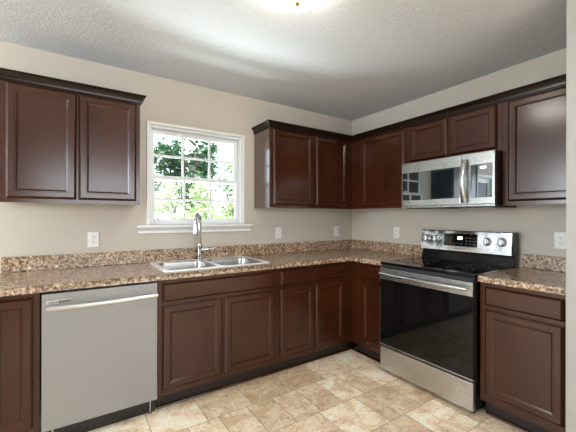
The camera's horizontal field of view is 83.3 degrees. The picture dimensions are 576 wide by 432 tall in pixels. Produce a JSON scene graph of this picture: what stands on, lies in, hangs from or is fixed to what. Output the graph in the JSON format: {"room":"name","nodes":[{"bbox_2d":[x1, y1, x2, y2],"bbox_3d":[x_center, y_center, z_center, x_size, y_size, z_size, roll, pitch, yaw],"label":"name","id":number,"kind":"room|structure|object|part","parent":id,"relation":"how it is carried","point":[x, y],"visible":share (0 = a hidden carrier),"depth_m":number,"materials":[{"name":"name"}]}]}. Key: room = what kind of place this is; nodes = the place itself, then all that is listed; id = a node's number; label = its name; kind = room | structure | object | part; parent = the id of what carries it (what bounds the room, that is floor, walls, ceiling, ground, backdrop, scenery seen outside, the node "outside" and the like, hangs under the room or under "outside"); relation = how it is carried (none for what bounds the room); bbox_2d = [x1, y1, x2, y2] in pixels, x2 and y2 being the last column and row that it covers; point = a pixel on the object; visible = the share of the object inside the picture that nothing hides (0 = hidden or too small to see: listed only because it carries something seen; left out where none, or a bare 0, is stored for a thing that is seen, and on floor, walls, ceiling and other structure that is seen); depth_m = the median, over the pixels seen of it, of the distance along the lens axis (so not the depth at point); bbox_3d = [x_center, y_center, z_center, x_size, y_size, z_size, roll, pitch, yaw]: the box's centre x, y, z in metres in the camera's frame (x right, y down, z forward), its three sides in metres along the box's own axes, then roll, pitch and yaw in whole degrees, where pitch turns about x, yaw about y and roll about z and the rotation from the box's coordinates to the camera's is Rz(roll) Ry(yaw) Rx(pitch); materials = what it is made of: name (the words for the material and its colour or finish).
{"room":"kitchen","nodes":[
{"label":"kitchen","id":0,"kind":"room"},
{"bbox_2d":[0,41,351,287],"bbox_3d":[-1.849,0.062,2.255,6.480,2.446,0.140,0,0,-34],"label":"wall","id":1,"kind":"structure","parent":0,"point":[25,229],"depth_m":2.65,"materials":[{"name":"beige paint"}]},
{"bbox_2d":[0,67,145,205],"bbox_3d":[-1.455,-0.476,2.226,0.834,0.780,0.339,0,0,-34],"label":"upper cabinet","id":2,"kind":"object","parent":1,"relation":"attached to","point":[63,142],"visible":1,"depth_m":2.07,"materials":[{"name":"brown wood"}]},
{"bbox_3d":[-1.522,-0.456,2.009,0.352,0.689,0.020,0,0,-34],"label":"door","id":3,"kind":"part","parent":2,"relation":"part of","materials":[{"name":"brown wood"}]},
{"bbox_3d":[-1.524,-0.456,2.012,0.237,0.574,0.007,0,0,-34],"label":"door panel","id":4,"kind":"part","parent":2,"relation":"part of","materials":[{"name":"brown wood"}]},
{"bbox_3d":[-1.454,-0.836,2.226,0.834,0.060,0.339,0,0,-34],"label":"crown molding","id":5,"kind":"part","parent":2,"relation":"part of","materials":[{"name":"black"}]},
{"bbox_3d":[-1.223,-0.455,2.207,0.346,0.689,0.020,0,0,-34],"label":"door","id":6,"kind":"part","parent":2,"relation":"part of","materials":[{"name":"brown wood"}]},
{"bbox_3d":[-1.225,-0.455,2.211,0.231,0.574,0.007,0,0,-34],"label":"door panel","id":7,"kind":"part","parent":2,"relation":"part of","materials":[{"name":"brown wood"}]},
{"bbox_2d":[88,232,98,246],"bbox_3d":[-1.458,0.172,2.425,0.072,0.115,0.008,0,0,-34],"label":"wall outlet","id":8,"kind":"object","parent":1,"relation":"attached to","point":[93,237],"visible":1,"depth_m":2.42,"materials":[{"name":"white plastic"}]},
{"bbox_2d":[1,239,352,272],"bbox_3d":[-0.555,0.323,3.015,3.198,0.102,0.019,0,0,-34],"label":"backsplash","id":9,"kind":"structure","parent":1,"relation":"attached to","point":[60,261],"depth_m":2.61,"materials":[{"name":"brown stone"}]},
{"bbox_2d":[136,121,253,233],"bbox_3d":[-0.806,-0.320,2.902,1.026,0.918,0.183,0,0,-34],"label":"window","id":10,"kind":"structure","parent":1,"relation":"in","point":[153,226],"depth_m":2.87,"materials":[{"name":"white paint"}]},
{"bbox_3d":[-0.834,-0.524,2.943,0.789,0.427,0.030,0,0,-34],"label":"sash","id":11,"kind":"part","parent":10,"relation":"part of","materials":[{"name":"white plastic"}]},
{"bbox_3d":[-0.814,-0.147,2.911,0.789,0.402,0.030,0,0,-34],"label":"sash","id":12,"kind":"part","parent":10,"relation":"part of","materials":[{"name":"white plastic"}]},
{"bbox_3d":[-0.775,0.080,2.855,1.026,0.022,0.070,0,0,-34],"label":"sill","id":13,"kind":"part","parent":10,"relation":"part of","materials":[{"name":"white paint"}]},
{"bbox_3d":[-0.826,-0.347,2.931,0.839,0.830,0.113,0,0,-34],"label":"frame","id":14,"kind":"part","parent":10,"relation":"part of","materials":[{"name":"white plastic"}]},
{"bbox_2d":[275,227,280,237],"bbox_3d":[-0.098,0.166,3.326,0.072,0.115,0.008,0,0,-34],"label":"light switch","id":15,"kind":"object","parent":1,"relation":"attached to","point":[277,229],"visible":1,"depth_m":3.32,"materials":[{"name":"white plastic"}]},
{"bbox_2d":[254,128,369,209],"bbox_3d":[0.311,-0.456,3.406,1.325,0.746,0.324,0,0,-34],"label":"upper cabinet","id":16,"kind":"object","parent":1,"relation":"attached to","point":[293,170],"visible":0.94,"depth_m":3.12,"materials":[{"name":"brown wood"}]},
{"bbox_3d":[0.057,-0.453,3.055,0.456,0.689,0.020,0,0,-34],"label":"door","id":17,"kind":"part","parent":16,"relation":"part of","materials":[{"name":"brown wood"}]},
{"bbox_3d":[0.054,-0.453,3.059,0.341,0.574,0.007,0,0,-34],"label":"door panel","id":18,"kind":"part","parent":16,"relation":"part of","materials":[{"name":"brown wood"}]},
{"bbox_3d":[0.452,-0.452,3.317,0.421,0.689,0.020,0,0,-34],"label":"door","id":19,"kind":"part","parent":16,"relation":"part of","materials":[{"name":"brown wood"}]},
{"bbox_3d":[0.450,-0.452,3.321,0.306,0.574,0.007,0,0,-34],"label":"door panel","id":20,"kind":"part","parent":16,"relation":"part of","materials":[{"name":"brown wood"}]},
{"bbox_2d":[251,74,565,141],"bbox_3d":[0.698,-0.832,2.517,1.058,0.060,2.232,0,0,-34],"label":"crown molding","id":21,"kind":"structure","parent":16,"relation":"attached to","point":[558,81],"depth_m":2.69,"materials":[{"name":"black wood"}]},
{"bbox_2d":[334,226,338,235],"bbox_3d":[0.566,0.168,3.766,0.072,0.115,0.008,0,0,-34],"label":"wall outlet","id":22,"kind":"object","parent":1,"relation":"attached to","point":[336,228],"visible":1,"depth_m":3.76,"materials":[{"name":"white plastic"}]},
{"bbox_2d":[0,0,565,120],"bbox_3d":[-0.095,-1.234,-0.387,6.480,0.154,6.480,0,0,-34],"label":"ceiling","id":23,"kind":"structure","parent":0,"point":[351,60],"depth_m":2.13,"materials":[{"name":"grey paint"}]},
{"bbox_2d":[270,0,323,11],"bbox_3d":[0.045,-1.083,1.560,0.336,0.148,0.336,0,0,-34],"label":"ceiling light","id":24,"kind":"object","parent":23,"relation":"attached to","point":[287,5],"visible":1,"depth_m":1.59,"materials":[{"name":"white glass"}]},
{"bbox_2d":[88,347,522,431],"bbox_3d":[-0.100,1.313,-0.387,6.200,0.050,6.200,0,0,-34],"label":"floor","id":25,"kind":"structure","parent":0,"point":[349,390],"depth_m":2.16,"materials":[{"name":"tile"}]},
{"bbox_2d":[0,292,43,431],"bbox_3d":[-1.614,0.848,1.948,0.230,0.876,0.628,0,0,-34],"label":"base cabinet","id":26,"kind":"object","parent":25,"relation":"on","point":[20,315],"visible":0.89,"depth_m":1.71,"materials":[{"name":"brown wood"}]},
{"bbox_3d":[-1.453,0.786,1.695,0.074,0.585,0.007,0,0,-34],"label":"door panel","id":27,"kind":"part","parent":26,"relation":"part of","materials":[{"name":"brown wood"}]},
{"bbox_2d":[41,281,157,431],"bbox_3d":[-1.242,0.852,2.151,0.595,0.868,0.686,0,0,-34],"label":"dishwasher","id":28,"kind":"object","parent":25,"relation":"on","point":[99,344],"visible":1,"depth_m":1.90,"materials":[{"name":"silver metal"}]},
{"bbox_3d":[-1.135,1.233,1.989,0.593,0.102,0.025,0,0,-34],"label":"toe panel","id":29,"kind":"part","parent":28,"relation":"part of","materials":[{"name":"black metal"}]},
{"bbox_3d":[-1.063,0.498,1.896,0.568,0.029,0.063,0,0,-34],"label":"handle","id":30,"kind":"part","parent":28,"relation":"part of","materials":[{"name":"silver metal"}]},
{"bbox_2d":[155,269,276,408],"bbox_3d":[-0.628,0.850,2.602,0.911,0.876,0.628,0,0,-34],"label":"base cabinet","id":31,"kind":"object","parent":25,"relation":"on","point":[214,331],"visible":0.94,"depth_m":2.31,"materials":[{"name":"brown wood"}]},
{"bbox_3d":[-0.647,0.860,2.224,0.409,0.554,0.020,0,0,-34],"label":"door","id":32,"kind":"part","parent":31,"relation":"part of","materials":[{"name":"brown wood"}]},
{"bbox_3d":[-0.650,0.860,2.228,0.294,0.439,0.007,0,0,-34],"label":"door panel","id":33,"kind":"part","parent":31,"relation":"part of","materials":[{"name":"brown wood"}]},
{"bbox_3d":[-0.463,0.499,2.346,0.850,0.122,0.020,0,0,-34],"label":"drawer","id":34,"kind":"part","parent":31,"relation":"part of","materials":[{"name":"brown wood"}]},
{"bbox_3d":[-0.284,0.861,2.465,0.424,0.554,0.020,0,0,-34],"label":"door","id":35,"kind":"part","parent":31,"relation":"part of","materials":[{"name":"brown wood"}]},
{"bbox_3d":[-0.287,0.861,2.469,0.309,0.439,0.007,0,0,-34],"label":"door panel","id":36,"kind":"part","parent":31,"relation":"part of","materials":[{"name":"brown wood"}]},
{"bbox_2d":[157,347,379,408],"bbox_3d":[-0.004,1.280,2.477,1.800,0.016,0.458,0,0,-34],"label":"trim","id":37,"kind":"structure","parent":25,"relation":"on","point":[349,348],"depth_m":2.58,"materials":[{"name":"brown wood"}]},
{"bbox_2d":[272,261,356,370],"bbox_3d":[0.348,0.852,3.249,1.430,0.876,0.628,0,0,-34],"label":"base cabinet","id":38,"kind":"object","parent":25,"relation":"on","point":[314,302],"visible":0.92,"depth_m":2.81,"materials":[{"name":"brown wood"}]},
{"bbox_2d":[0,239,422,296],"bbox_3d":[-0.284,0.342,2.606,3.198,0.140,1.000,0,0,-34],"label":"countertop","id":39,"kind":"structure","parent":38,"relation":"on","point":[20,275],"depth_m":2.46,"materials":[{"name":"brown stone"}]},
{"bbox_2d":[193,212,215,259],"bbox_3d":[-0.738,0.164,2.754,0.111,0.405,0.263,0,0,26],"label":"faucet","id":40,"kind":"object","parent":39,"relation":"on","point":[197,229],"visible":1,"depth_m":2.76,"materials":[{"name":"silver metal"}]},
{"bbox_3d":[-0.756,0.097,2.711,0.028,0.271,0.161,0,0,0],"label":"spout","id":41,"kind":"part","parent":40,"relation":"part of","materials":[{"name":"silver metal"}]},
{"bbox_3d":[-0.722,0.282,2.799,0.062,0.042,0.046,0,0,-34],"label":"handle","id":42,"kind":"part","parent":40,"relation":"part of","materials":[{"name":"silver metal"}]},
{"bbox_2d":[150,256,269,271],"bbox_3d":[-0.625,0.459,2.607,0.832,0.185,0.523,0,0,-34],"label":"sink","id":43,"kind":"object","parent":39,"relation":"in","point":[206,263],"visible":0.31,"depth_m":2.66,"materials":[{"name":"silver metal"}]},
{"bbox_3d":[-0.775,0.459,2.473,0.357,0.184,0.395,0,0,-34],"label":"bowl","id":44,"kind":"part","parent":43,"relation":"part of","materials":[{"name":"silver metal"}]},
{"bbox_3d":[-0.444,0.460,2.692,0.362,0.184,0.395,0,0,-34],"label":"bowl","id":45,"kind":"part","parent":43,"relation":"part of","materials":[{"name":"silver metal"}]},
{"bbox_3d":[0.082,0.862,2.708,0.342,0.554,0.020,0,0,-34],"label":"door","id":46,"kind":"part","parent":38,"relation":"part of","materials":[{"name":"brown wood"}]},
{"bbox_3d":[0.079,0.862,2.711,0.227,0.439,0.007,0,0,-34],"label":"door panel","id":47,"kind":"part","parent":38,"relation":"part of","materials":[{"name":"brown wood"}]},
{"bbox_3d":[0.230,0.500,2.805,0.695,0.122,0.020,0,0,-34],"label":"drawer","id":48,"kind":"part","parent":38,"relation":"part of","materials":[{"name":"brown wood"}]},
{"bbox_3d":[0.379,0.863,2.904,0.334,0.554,0.020,0,0,-34],"label":"door","id":49,"kind":"part","parent":38,"relation":"part of","materials":[{"name":"brown wood"}]},
{"bbox_3d":[0.376,0.863,2.908,0.219,0.439,0.007,0,0,-34],"label":"door panel","id":50,"kind":"part","parent":38,"relation":"part of","materials":[{"name":"brown wood"}]},
{"bbox_2d":[351,261,381,359],"bbox_3d":[0.954,0.853,3.062,0.628,0.876,0.390,0,0,-34],"label":"base cabinet","id":51,"kind":"object","parent":25,"relation":"on","point":[366,278],"visible":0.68,"depth_m":2.90,"materials":[{"name":"brown wood"}]},
{"bbox_3d":[0.734,0.501,2.844,0.020,0.122,0.237,0,0,-34],"label":"drawer","id":52,"kind":"part","parent":51,"relation":"part of","materials":[{"name":"brown wood"}]},
{"bbox_3d":[0.737,0.858,2.847,0.007,0.429,0.122,0,0,-34],"label":"door panel","id":53,"kind":"part","parent":51,"relation":"part of","materials":[{"name":"brown wood"}]},
{"bbox_3d":[0.733,0.858,2.844,0.020,0.544,0.237,0,0,-34],"label":"door","id":54,"kind":"part","parent":51,"relation":"part of","materials":[{"name":"brown wood"}]},
{"bbox_2d":[378,229,517,412],"bbox_3d":[1.218,0.704,2.545,0.712,1.175,0.757,0,0,-34],"label":"range","id":55,"kind":"object","parent":25,"relation":"on","point":[430,303],"visible":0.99,"depth_m":2.38,"materials":[{"name":"silver metal"}]},
{"bbox_3d":[0.948,0.465,2.364,0.062,0.027,0.706,0,0,-34],"label":"handle","id":56,"kind":"part","parent":55,"relation":"part of","materials":[{"name":"silver metal"}]},
{"bbox_3d":[0.976,1.050,2.384,0.008,0.009,0.751,0,0,-34],"label":"door trim","id":57,"kind":"part","parent":55,"relation":"part of","materials":[{"name":"silver metal"}]},
{"bbox_3d":[0.978,0.780,2.385,0.004,0.530,0.749,0,0,-34],"label":"door glass","id":58,"kind":"part","parent":55,"relation":"part of","materials":[{"name":"black glass"}]},
{"bbox_3d":[0.988,1.162,2.393,0.030,0.186,0.751,0,0,-34],"label":"storage drawer","id":59,"kind":"part","parent":55,"relation":"part of","materials":[{"name":"silver metal"}]},
{"bbox_3d":[0.991,0.739,2.394,0.026,0.632,0.751,0,0,-34],"label":"oven door","id":60,"kind":"part","parent":55,"relation":"part of","materials":[{"name":"black glass"}]},
{"bbox_2d":[381,257,512,277],"bbox_3d":[1.215,0.384,2.542,0.563,0.023,0.757,0,0,-34],"label":"cooktop","id":61,"kind":"object","parent":55,"relation":"in","point":[450,267],"depth_m":2.47,"materials":[{"name":"black glass"}]},
{"bbox_3d":[1.477,0.204,2.721,0.084,0.170,0.743,0,0,-34],"label":"control panel","id":62,"kind":"part","parent":55,"relation":"part of","materials":[{"name":"silver metal"}]},
{"bbox_3d":[1.551,0.196,2.530,0.029,0.057,0.057,0,0,-34],"label":"knob","id":63,"kind":"part","parent":55,"relation":"part of","materials":[{"name":"silver metal"}]},
{"bbox_3d":[1.609,0.196,2.442,0.029,0.057,0.057,0,0,-34],"label":"knob","id":64,"kind":"part","parent":55,"relation":"part of","materials":[{"name":"silver metal"}]},
{"bbox_2d":[487,411,531,431],"bbox_3d":[1.428,1.283,1.935,0.013,0.016,0.448,0,0,-34],"label":"trim","id":65,"kind":"structure","parent":25,"relation":"on","point":[488,412],"depth_m":2.02,"materials":[{"name":"brown wood"}]},
{"bbox_2d":[480,282,565,431],"bbox_3d":[1.615,0.854,2.065,0.628,0.876,0.460,0,0,-34],"label":"base cabinet","id":66,"kind":"object","parent":25,"relation":"on","point":[523,331],"visible":0.85,"depth_m":1.89,"materials":[{"name":"brown wood"}]},
{"bbox_2d":[477,254,565,294],"bbox_3d":[1.612,0.346,2.064,0.636,0.140,0.464,0,0,-34],"label":"countertop","id":67,"kind":"structure","parent":66,"relation":"on","point":[542,273],"depth_m":2.08,"materials":[{"name":"brown stone"}]},
{"bbox_3d":[1.367,0.859,1.897,0.007,0.427,0.285,0,0,-34],"label":"door panel","id":68,"kind":"part","parent":66,"relation":"part of","materials":[{"name":"brown wood"}]},
{"bbox_3d":[1.363,0.503,1.894,0.020,0.122,0.400,0,0,-34],"label":"drawer","id":69,"kind":"part","parent":66,"relation":"part of","materials":[{"name":"brown wood"}]},
{"bbox_2d":[352,48,565,266],"bbox_3d":[2.544,0.071,1.364,0.140,2.446,6.200,0,0,-34],"label":"wall","id":70,"kind":"structure","parent":0,"point":[535,226],"depth_m":2.73,"materials":[{"name":"beige paint"}]},
{"bbox_2d":[352,128,407,208],"bbox_3d":[1.000,-0.454,3.272,0.324,0.746,0.697,0,0,-34],"label":"upper cabinet","id":71,"kind":"object","parent":70,"relation":"attached to","point":[377,161],"visible":0.71,"depth_m":3.16,"materials":[{"name":"brown wood"}]},
{"bbox_3d":[0.909,-0.451,3.143,0.007,0.574,0.407,0,0,-34],"label":"door panel","id":72,"kind":"part","parent":71,"relation":"part of","materials":[{"name":"brown wood"}]},
{"bbox_2d":[352,240,422,255],"bbox_3d":[1.046,0.326,3.476,0.019,0.102,0.980,0,0,-34],"label":"backsplash","id":73,"kind":"structure","parent":70,"relation":"attached to","point":[410,249],"depth_m":3.42,"materials":[{"name":"brown stone"}]},
{"bbox_2d":[394,227,399,237],"bbox_3d":[1.128,0.164,3.366,0.008,0.115,0.072,0,0,-34],"label":"wall outlet","id":74,"kind":"object","parent":70,"relation":"attached to","point":[396,229],"visible":1,"depth_m":3.36,"materials":[{"name":"white plastic"}]},
{"bbox_2d":[408,103,501,162],"bbox_3d":[1.405,-0.645,2.662,0.324,0.364,0.764,0,0,-34],"label":"upper cabinet","id":75,"kind":"object","parent":70,"relation":"attached to","point":[477,130],"visible":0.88,"depth_m":2.51,"materials":[{"name":"brown wood"}]},
{"bbox_3d":[1.181,-0.639,2.733,0.007,0.196,0.229,0,0,-34],"label":"door panel","id":76,"kind":"part","parent":75,"relation":"part of","materials":[{"name":"brown wood"}]},
{"bbox_3d":[1.178,-0.639,2.731,0.020,0.311,0.344,0,0,-34],"label":"door","id":77,"kind":"part","parent":75,"relation":"part of","materials":[{"name":"brown wood"}]},
{"bbox_2d":[402,150,515,209],"bbox_3d":[1.345,-0.263,2.623,0.462,0.397,0.759,0,0,-34],"label":"microwave","id":78,"kind":"object","parent":75,"relation":"attached to","point":[472,180],"visible":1,"depth_m":2.45,"materials":[{"name":"silver metal"}]},
{"bbox_3d":[1.153,-0.275,2.637,0.026,0.372,0.521,0,0,-34],"label":"door","id":79,"kind":"part","parent":78,"relation":"part of","materials":[{"name":"silver metal"}]},
{"bbox_3d":[1.382,-0.074,2.648,0.340,0.012,0.721,0,0,-34],"label":"panel","id":80,"kind":"part","parent":78,"relation":"part of","materials":[{"name":"black plastic"}]},
{"bbox_3d":[1.280,-0.260,2.364,0.066,0.318,0.034,0,0,-34],"label":"handle","id":81,"kind":"part","parent":78,"relation":"part of","materials":[{"name":"silver metal"}]},
{"bbox_3d":[1.363,-0.274,2.321,0.026,0.372,0.234,0,0,-34],"label":"control panel","id":82,"kind":"part","parent":78,"relation":"part of","materials":[{"name":"silver metal"}]},
{"bbox_3d":[1.367,-0.255,2.289,0.004,0.238,0.148,0,0,-34],"label":"panel glass","id":83,"kind":"part","parent":78,"relation":"part of","materials":[{"name":"grey glass"}]},
{"bbox_3d":[1.381,-0.639,2.431,0.007,0.196,0.232,0,0,-34],"label":"door panel","id":84,"kind":"part","parent":75,"relation":"part of","materials":[{"name":"brown wood"}]},
{"bbox_3d":[1.378,-0.639,2.428,0.020,0.311,0.347,0,0,-34],"label":"door","id":85,"kind":"part","parent":75,"relation":"part of","materials":[{"name":"brown wood"}]},
{"bbox_2d":[502,86,565,205],"bbox_3d":[1.744,-0.453,2.150,0.324,0.746,0.462,0,0,-34],"label":"upper cabinet","id":86,"kind":"object","parent":70,"relation":"attached to","point":[534,125],"visible":0.81,"depth_m":2.10,"materials":[{"name":"brown wood"}]},
{"bbox_3d":[1.624,-0.449,2.064,0.007,0.574,0.281,0,0,-34],"label":"door panel","id":87,"kind":"part","parent":86,"relation":"part of","materials":[{"name":"brown wood"}]},
{"bbox_2d":[522,254,565,271],"bbox_3d":[1.873,0.328,2.228,0.019,0.102,0.448,0,0,-34],"label":"backsplash","id":88,"kind":"structure","parent":70,"relation":"attached to","point":[542,262],"depth_m":2.29,"materials":[{"name":"brown stone"}]},
{"bbox_2d":[554,232,565,248],"bbox_3d":[1.880,0.164,2.232,0.008,0.115,0.072,0,0,-34],"label":"wall outlet","id":89,"kind":"object","parent":70,"relation":"attached to","point":[559,237],"visible":0.88,"depth_m":2.23,"materials":[{"name":"white plastic"}]},
{"bbox_2d":[566,0,575,431],"bbox_3d":[1.749,0.069,1.799,0.706,2.446,0.124,0,0,-34],"label":"wall","id":90,"kind":"structure","parent":0,"point":[570,4],"depth_m":1.64,"materials":[{"name":"grey paint"}]},
{"label":"outside","id":91,"kind":"structure","parent":0,"visible":0},
{"bbox_3d":[-11.707,1.874,22.729,60.000,0.020,44.840,0,0,-34],"label":"lawn","id":92,"kind":"structure","parent":91,"visible":0},
{"bbox_2d":[154,137,165,194],"bbox_3d":[-5.636,-0.965,11.692,2.741,5.791,3.008,0,0,-34],"label":"tree","id":93,"kind":"object","parent":92,"relation":"on","point":[156,183],"visible":0.04,"depth_m":12.03,"materials":[{"name":"green plant"}]},
{"bbox_2d":[155,181,193,218],"bbox_3d":[-2.437,0.590,6.460,1.217,2.699,1.078,0,0,-9],"label":"shrub","id":94,"kind":"object","parent":92,"relation":"on","point":[161,206],"visible":0.25,"depth_m":6.37,"materials":[{"name":"green plant"}]},
{"bbox_2d":[154,136,229,211],"bbox_3d":[-3.168,-0.683,10.002,2.622,5.236,2.641,0,0,-34],"label":"tree","id":95,"kind":"object","parent":92,"relation":"on","point":[195,167],"visible":0.51,"depth_m":9.96,"materials":[{"name":"green plant"}]},
{"bbox_2d":[181,183,225,218],"bbox_3d":[-2.097,0.488,7.896,1.139,2.902,1.334,0,0,25],"label":"shrub","id":96,"kind":"object","parent":92,"relation":"on","point":[200,207],"visible":0.4,"depth_m":7.72,"materials":[{"name":"green plant"}]},
{"bbox_2d":[214,156,233,216],"bbox_3d":[-1.731,-0.369,12.506,2.128,4.624,2.124,0,0,7],"label":"tree","id":97,"kind":"object","parent":92,"relation":"on","point":[231,165],"visible":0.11,"depth_m":12.28,"materials":[{"name":"green plant"}]},
{"bbox_2d":[218,186,233,218],"bbox_3d":[-1.474,0.459,9.253,1.106,2.964,1.445,0,0,27],"label":"shrub","id":98,"kind":"object","parent":92,"relation":"on","point":[229,207],"visible":0.19,"depth_m":9.07,"materials":[{"name":"green plant"}]}
]}

